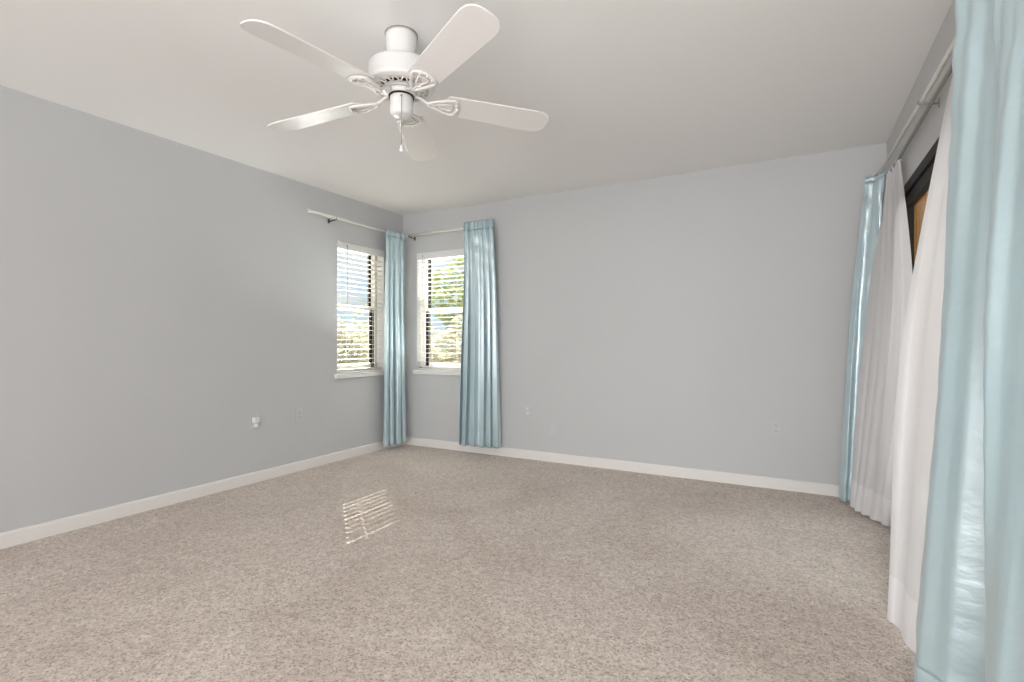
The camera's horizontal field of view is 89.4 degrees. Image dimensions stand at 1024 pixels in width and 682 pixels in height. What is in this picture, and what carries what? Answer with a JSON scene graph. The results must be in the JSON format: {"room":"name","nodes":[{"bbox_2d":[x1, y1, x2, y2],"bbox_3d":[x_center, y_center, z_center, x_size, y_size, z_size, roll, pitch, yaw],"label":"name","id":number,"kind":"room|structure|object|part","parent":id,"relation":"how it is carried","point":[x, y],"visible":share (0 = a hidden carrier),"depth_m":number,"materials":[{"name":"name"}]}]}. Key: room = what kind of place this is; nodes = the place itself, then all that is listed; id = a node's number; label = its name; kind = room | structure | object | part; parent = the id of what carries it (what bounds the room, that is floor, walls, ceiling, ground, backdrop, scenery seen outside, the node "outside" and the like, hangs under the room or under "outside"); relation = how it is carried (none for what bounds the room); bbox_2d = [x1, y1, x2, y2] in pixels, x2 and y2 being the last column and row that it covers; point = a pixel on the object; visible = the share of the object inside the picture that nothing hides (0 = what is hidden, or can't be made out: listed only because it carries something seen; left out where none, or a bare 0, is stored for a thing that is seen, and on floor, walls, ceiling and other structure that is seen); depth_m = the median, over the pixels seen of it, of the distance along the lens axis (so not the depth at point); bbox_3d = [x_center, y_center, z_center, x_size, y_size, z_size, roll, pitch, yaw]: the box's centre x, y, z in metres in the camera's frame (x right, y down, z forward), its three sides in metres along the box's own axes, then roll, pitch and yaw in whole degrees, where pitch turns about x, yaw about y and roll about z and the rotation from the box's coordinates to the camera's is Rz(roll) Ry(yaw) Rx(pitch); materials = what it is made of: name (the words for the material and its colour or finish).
{"room":"empty bedroom","nodes":[
{"label":"empty bedroom","id":0,"kind":"room"},
{"bbox_2d":[0,85,402,532],"bbox_3d":[-3.380,-0.133,1.669,0.200,2.440,9.298,0,0,29],"label":"wall","id":1,"kind":"structure","parent":0,"point":[159,295],"depth_m":3.36,"materials":[{"name":"grey paint"}]},
{"bbox_2d":[0,441,402,548],"bbox_3d":[-3.287,1.046,1.618,0.013,0.082,8.898,0,0,29],"label":"baseboard","id":2,"kind":"structure","parent":1,"relation":"attached to","point":[62,525],"depth_m":3.41,"materials":[{"name":"white paint"}]},
{"bbox_2d":[250,414,259,429],"bbox_3d":[-1.979,0.619,3.992,0.040,0.114,0.070,0,0,29],"label":"wall outlet","id":3,"kind":"object","parent":1,"relation":"attached to","point":[254,419],"visible":1,"depth_m":3.98,"materials":[{"name":"grey plastic"}]},
{"bbox_2d":[252,417,259,422],"bbox_3d":[-1.976,0.601,3.990,0.034,0.044,0.048,0,0,29],"label":"night light","id":4,"kind":"object","parent":3,"relation":"attached to","point":[254,419],"depth_m":3.98,"materials":[{"name":"white plastic"}]},
{"bbox_2d":[296,408,302,421],"bbox_3d":[-1.795,0.616,4.363,0.008,0.114,0.070,0,0,29],"label":"wall outlet","id":5,"kind":"object","parent":1,"relation":"attached to","point":[299,411],"visible":1,"depth_m":4.36,"materials":[{"name":"grey plastic"}]},
{"bbox_2d":[306,209,386,232],"bbox_3d":[-1.458,-1.094,4.880,0.106,0.054,1.203,0,0,29],"label":"curtain rod","id":6,"kind":"object","parent":1,"relation":"attached to","point":[307,210],"visible":0.8,"depth_m":4.66,"materials":[{"name":"white metal"}]},
{"bbox_2d":[383,229,405,446],"bbox_3d":[-1.182,-0.045,5.268,0.076,2.174,0.291,0,0,32],"label":"window curtain","id":7,"kind":"object","parent":6,"relation":"hanging from","point":[394,432],"visible":1,"depth_m":5.25,"materials":[{"name":"teal fabric"}]},
{"bbox_2d":[334,240,383,378],"bbox_3d":[-1.514,-0.299,5.032,0.200,1.268,0.680,0,0,29],"label":"window","id":8,"kind":"structure","parent":1,"relation":"in","point":[378,316],"depth_m":5.27,"materials":[{"name":"white plastic"}]},
{"bbox_3d":[-1.550,0.237,5.051,0.030,0.030,0.450,0,0,29],"label":"rail","id":9,"kind":"part","parent":8,"relation":"part of","materials":[{"name":"white plastic"}]},
{"bbox_3d":[-1.565,-0.339,5.060,0.065,0.042,0.530,0,0,29],"label":"meeting rail","id":10,"kind":"part","parent":8,"relation":"part of","materials":[{"name":"white plastic"}]},
{"bbox_3d":[-1.477,0.314,5.012,0.115,0.042,0.680,0,0,29],"label":"sill","id":11,"kind":"part","parent":8,"relation":"part of","materials":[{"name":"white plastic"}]},
{"bbox_2d":[337,241,383,373],"bbox_3d":[-1.471,-0.317,5.008,0.089,1.220,0.604,0,0,29],"label":"window blind","id":12,"kind":"object","parent":8,"relation":"attached to","point":[342,245],"visible":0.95,"depth_m":4.97,"materials":[{"name":"white plastic"}]},
{"bbox_3d":[-1.549,-0.302,4.900,0.055,1.142,0.002,0,0,29],"label":"ladder cord","id":13,"kind":"part","parent":12,"relation":"part of","materials":[{"name":"white fabric"}]},
{"bbox_3d":[-1.486,0.283,5.017,0.046,0.020,0.604,0,0,29],"label":"rail","id":14,"kind":"part","parent":12,"relation":"part of","materials":[{"name":"white plastic"}]},
{"bbox_3d":[-1.410,-0.302,5.154,0.055,1.142,0.002,0,0,29],"label":"ladder cord","id":15,"kind":"part","parent":12,"relation":"part of","materials":[{"name":"white fabric"}]},
{"bbox_3d":[-1.583,-0.606,5.069,0.025,0.555,0.530,0,0,29],"label":"sash","id":16,"kind":"part","parent":8,"relation":"part of","materials":[{"name":"brown metal"}]},
{"bbox_3d":[-1.550,-0.038,5.051,0.030,0.580,0.530,0,0,29],"label":"sash","id":17,"kind":"part","parent":8,"relation":"part of","materials":[{"name":"brown metal"}]},
{"bbox_2d":[0,444,914,681],"bbox_3d":[-1.439,1.147,0.612,4.622,0.120,9.298,0,0,29],"label":"floor","id":18,"kind":"structure","parent":0,"point":[403,562],"depth_m":2.32,"materials":[{"name":"beige carpet"}]},
{"bbox_2d":[0,0,952,214],"bbox_3d":[-1.439,-1.428,0.612,4.622,0.150,9.298,0,0,29],"label":"ceiling","id":19,"kind":"structure","parent":0,"point":[628,90],"depth_m":2.65,"materials":[{"name":"white paint"}]},
{"bbox_2d":[240,4,548,161],"bbox_3d":[-0.522,-1.085,2.257,1.318,0.536,1.304,0,0,29],"label":"ceiling fan","id":20,"kind":"object","parent":19,"relation":"hanging from","point":[399,75],"visible":1,"depth_m":2.17,"materials":[{"name":"white metal"}]},
{"bbox_3d":[-0.738,-1.068,1.918,0.154,0.040,0.503,0,0,37],"label":"blade","id":21,"kind":"part","parent":20,"relation":"part of","materials":[{"name":"white wood"}]},
{"bbox_3d":[-0.907,-1.045,2.405,0.503,0.071,0.154,0,0,19],"label":"blade","id":22,"kind":"part","parent":20,"relation":"part of","materials":[{"name":"white wood"}]},
{"bbox_3d":[-0.477,-0.956,2.228,0.010,0.226,0.014,0,0,12],"label":"pull chain","id":23,"kind":"part","parent":20,"relation":"part of","materials":[{"name":"grey metal"}]},
{"bbox_2d":[372,73,431,101],"bbox_3d":[-0.487,-1.110,2.277,0.268,0.018,0.268,0,0,29],"label":"vent grille","id":24,"kind":"object","parent":20,"relation":"attached to","point":[393,81],"depth_m":2.21,"materials":[{"name":"white metal"}]},
{"bbox_3d":[-0.495,-1.057,2.716,0.154,0.056,0.503,0,0,1],"label":"blade","id":25,"kind":"part","parent":20,"relation":"part of","materials":[{"name":"white wood"}]},
{"bbox_3d":[-0.223,-1.090,1.927,0.154,0.053,0.503,0,0,-35],"label":"blade","id":26,"kind":"part","parent":20,"relation":"part of","materials":[{"name":"white wood"}]},
{"bbox_3d":[-0.072,-1.062,2.420,0.503,0.048,0.154,0,0,-17],"label":"blade","id":27,"kind":"part","parent":20,"relation":"part of","materials":[{"name":"white wood"}]},
{"bbox_2d":[403,143,886,484],"bbox_3d":[0.737,-0.133,4.606,4.222,2.440,0.200,0,0,29],"label":"wall","id":28,"kind":"structure","parent":0,"point":[669,320],"depth_m":4.16,"materials":[{"name":"grey paint"}]},
{"bbox_2d":[405,227,462,240],"bbox_3d":[-0.633,-1.098,5.179,1.051,0.056,0.106,0,0,29],"label":"curtain rod","id":29,"kind":"object","parent":28,"relation":"attached to","point":[461,228],"visible":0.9,"depth_m":5.23,"materials":[{"name":"white metal"}]},
{"bbox_2d":[459,219,500,448],"bbox_3d":[-0.317,-0.082,4.958,0.423,2.168,0.093,0,0,22],"label":"window curtain","id":30,"kind":"object","parent":29,"relation":"hanging from","point":[479,418],"visible":1,"depth_m":4.94,"materials":[{"name":"teal fabric"}]},
{"bbox_2d":[413,249,463,375],"bbox_3d":[-0.696,-0.299,5.353,0.680,1.268,0.200,0,0,29],"label":"window","id":31,"kind":"structure","parent":28,"relation":"in","point":[423,342],"depth_m":5.48,"materials":[{"name":"white plastic"}]},
{"bbox_3d":[-0.677,-0.038,5.388,0.530,0.580,0.030,0,0,29],"label":"sash","id":32,"kind":"part","parent":31,"relation":"part of","materials":[{"name":"brown metal"}]},
{"bbox_3d":[-0.659,-0.606,5.421,0.530,0.555,0.025,0,0,29],"label":"sash","id":33,"kind":"part","parent":31,"relation":"part of","materials":[{"name":"brown metal"}]},
{"bbox_3d":[-0.717,0.314,5.316,0.680,0.042,0.115,0,0,29],"label":"sill","id":34,"kind":"part","parent":31,"relation":"part of","materials":[{"name":"white plastic"}]},
{"bbox_2d":[417,249,463,370],"bbox_3d":[-0.720,-0.317,5.309,0.604,1.220,0.089,0,0,29],"label":"window blind","id":35,"kind":"object","parent":31,"relation":"attached to","point":[460,252],"visible":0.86,"depth_m":5.31,"materials":[{"name":"white plastic"}]},
{"bbox_3d":[-0.712,0.283,5.324,0.604,0.020,0.046,0,0,29],"label":"rail","id":36,"kind":"part","parent":35,"relation":"part of","materials":[{"name":"white plastic"}]},
{"bbox_3d":[-0.669,-0.339,5.404,0.530,0.042,0.065,0,0,29],"label":"meeting rail","id":37,"kind":"part","parent":31,"relation":"part of","materials":[{"name":"white plastic"}]},
{"bbox_3d":[-0.677,0.237,5.388,0.450,0.030,0.030,0,0,29],"label":"rail","id":38,"kind":"part","parent":31,"relation":"part of","materials":[{"name":"white plastic"}]},
{"bbox_2d":[525,405,530,416],"bbox_3d":[0.145,0.642,4.805,0.070,0.114,0.018,0,0,29],"label":"wall jack","id":39,"kind":"object","parent":28,"relation":"attached to","point":[527,407],"visible":1,"depth_m":4.80,"materials":[{"name":"grey plastic"}]},
{"bbox_2d":[403,436,838,496],"bbox_3d":[0.686,1.046,4.513,4.222,0.082,0.013,0,0,29],"label":"baseboard","id":40,"kind":"structure","parent":28,"relation":"attached to","point":[673,471],"depth_m":4.26,"materials":[{"name":"white paint"}]},
{"bbox_2d":[771,420,780,435],"bbox_3d":[1.954,0.637,3.825,0.070,0.114,0.008,0,0,29],"label":"wall outlet","id":41,"kind":"object","parent":28,"relation":"attached to","point":[775,424],"visible":1,"depth_m":3.82,"materials":[{"name":"grey plastic"}]},
{"bbox_2d":[887,0,955,184],"bbox_3d":[0.439,-0.133,-0.411,0.055,2.440,9.298,0,0,29],"label":"wall","id":42,"kind":"structure","parent":0,"point":[928,132],"depth_m":2.48,"materials":[{"name":"grey paint"}]},
{"bbox_2d":[876,37,954,176],"bbox_3d":[1.661,-1.051,1.986,0.094,0.065,3.078,0,0,29],"label":"curtain rod","id":43,"kind":"object","parent":42,"relation":"attached to","point":[947,55],"visible":0.7,"depth_m":2.24,"materials":[{"name":"white metal"}]},
{"bbox_2d":[839,168,885,501],"bbox_3d":[2.326,-0.012,3.390,0.139,2.158,0.298,0,0,-26],"label":"door curtain","id":44,"kind":"object","parent":43,"relation":"hanging from","point":[872,206],"visible":0.61,"depth_m":3.41,"materials":[{"name":"teal fabric"}]},
{"bbox_2d":[890,63,951,171],"bbox_3d":[1.698,-1.040,2.018,0.019,0.024,3.168,0,0,29],"label":"curtain rod","id":45,"kind":"object","parent":43,"relation":"attached to","point":[949,71],"visible":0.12,"depth_m":2.31,"materials":[{"name":"grey metal"}]},
{"bbox_2d":[850,157,912,525],"bbox_3d":[2.130,0.003,3.015,0.207,2.133,0.924,0,0,29],"label":"sheer curtain","id":46,"kind":"object","parent":45,"relation":"hanging from","point":[891,273],"visible":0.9,"depth_m":3.04,"materials":[{"name":"white fabric"}]},
{"bbox_2d":[887,76,952,652],"bbox_3d":[1.318,0.002,1.530,0.219,2.131,0.950,0,0,29],"label":"sheer curtain","id":47,"kind":"object","parent":45,"relation":"hanging from","point":[917,393],"visible":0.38,"depth_m":1.86,"materials":[{"name":"white fabric"}]},
{"bbox_2d":[914,0,1023,681],"bbox_3d":[1.106,-0.009,1.174,0.189,2.160,1.080,0,0,29],"label":"door curtain","id":48,"kind":"object","parent":43,"relation":"hanging from","point":[970,619],"visible":1,"depth_m":1.39,"materials":[{"name":"teal fabric"}]},
{"bbox_2d":[904,136,939,272],"bbox_3d":[1.720,0.100,1.904,0.110,1.975,2.490,0,0,29],"label":"door","id":49,"kind":"structure","parent":42,"relation":"in","point":[918,184],"depth_m":2.69,"materials":[{"name":"brown metal"}]},
{"bbox_3d":[1.981,0.110,2.425,0.030,1.886,1.225,0,0,29],"label":"sliding panel","id":50,"kind":"part","parent":49,"relation":"part of","materials":[{"name":"brown metal"}]},
{"bbox_3d":[1.701,0.100,1.915,0.054,1.975,2.490,0,0,29],"label":"frame","id":51,"kind":"part","parent":49,"relation":"part of","materials":[{"name":"brown metal"}]},
{"label":"outside","id":52,"kind":"structure","parent":0,"visible":0},
{"bbox_3d":[-14.056,1.357,36.124,60.755,0.100,70.000,0,0,29],"label":"ground","id":53,"kind":"structure","parent":52,"visible":0},
{"bbox_2d":[337,318,367,364],"bbox_3d":[-4.841,0.265,13.277,2.646,2.376,2.532,0,0,-39],"label":"shrub","id":54,"kind":"object","parent":53,"relation":"on","point":[355,357],"visible":0.22,"depth_m":13.30,"materials":[{"name":"green plant"}]},
{"bbox_3d":[-4.760,0.629,13.030,1.390,1.383,0.793,0,0,-10],"label":"stem","id":55,"kind":"part","parent":54,"relation":"part of","materials":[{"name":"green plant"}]},
{"bbox_2d":[337,319,367,362],"bbox_3d":[-6.458,0.197,19.080,3.806,2.508,3.654,0,0,29],"label":"shrub","id":56,"kind":"object","parent":53,"relation":"on","point":[360,322],"visible":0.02,"depth_m":18.90,"materials":[{"name":"green plant"}]},
{"bbox_2d":[340,302,367,340],"bbox_3d":[-7.596,-0.396,27.939,3.530,3.468,3.627,0,0,-34],"label":"tree","id":57,"kind":"object","parent":53,"relation":"on","point":[359,313],"visible":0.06,"depth_m":27.66,"materials":[{"name":"green plant"}]},
{"bbox_2d":[352,324,439,362],"bbox_3d":[-3.621,0.199,16.347,2.654,2.598,2.786,0,0,29],"label":"shrub","id":58,"kind":"object","parent":53,"relation":"on","point":[431,328],"visible":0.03,"depth_m":16.22,"materials":[{"name":"green plant"}]},
{"bbox_2d":[430,331,460,363],"bbox_3d":[-1.270,0.578,10.633,2.100,1.627,2.013,0,0,-32],"label":"shrub","id":59,"kind":"object","parent":53,"relation":"on","point":[456,357],"visible":0.17,"depth_m":10.45,"materials":[{"name":"green plant"}]},
{"bbox_2d":[430,313,462,359],"bbox_3d":[-1.004,0.330,13.648,2.711,2.237,2.697,0,0,29],"label":"shrub","id":60,"kind":"object","parent":53,"relation":"on","point":[453,335],"visible":0.06,"depth_m":13.44,"materials":[{"name":"green plant"}]},
{"bbox_2d":[431,257,463,340],"bbox_3d":[-1.184,-1.306,21.630,5.617,5.263,5.662,0,0,29],"label":"tree","id":61,"kind":"object","parent":53,"relation":"on","point":[459,303],"visible":0.09,"depth_m":20.69,"materials":[{"name":"green plant"}]},
{"bbox_2d":[449,328,461,346],"bbox_3d":[-0.737,0.214,17.431,2.712,2.510,2.754,0,0,29],"label":"shrub","id":62,"kind":"object","parent":53,"relation":"on","point":[459,335],"visible":0.02,"depth_m":17.17,"materials":[{"name":"green plant"}]},
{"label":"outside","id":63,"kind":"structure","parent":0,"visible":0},
{"bbox_3d":[3.000,1.157,1.213,2.600,0.100,7.000,0,0,29],"label":"floor","id":64,"kind":"structure","parent":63,"visible":0},
{"bbox_2d":[914,194,927,263],"bbox_3d":[4.141,-0.203,3.689,2.520,2.620,0.040,0,0,29],"label":"wall","id":65,"kind":"structure","parent":64,"relation":"on","point":[919,208],"depth_m":4.15,"materials":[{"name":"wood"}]}
]}

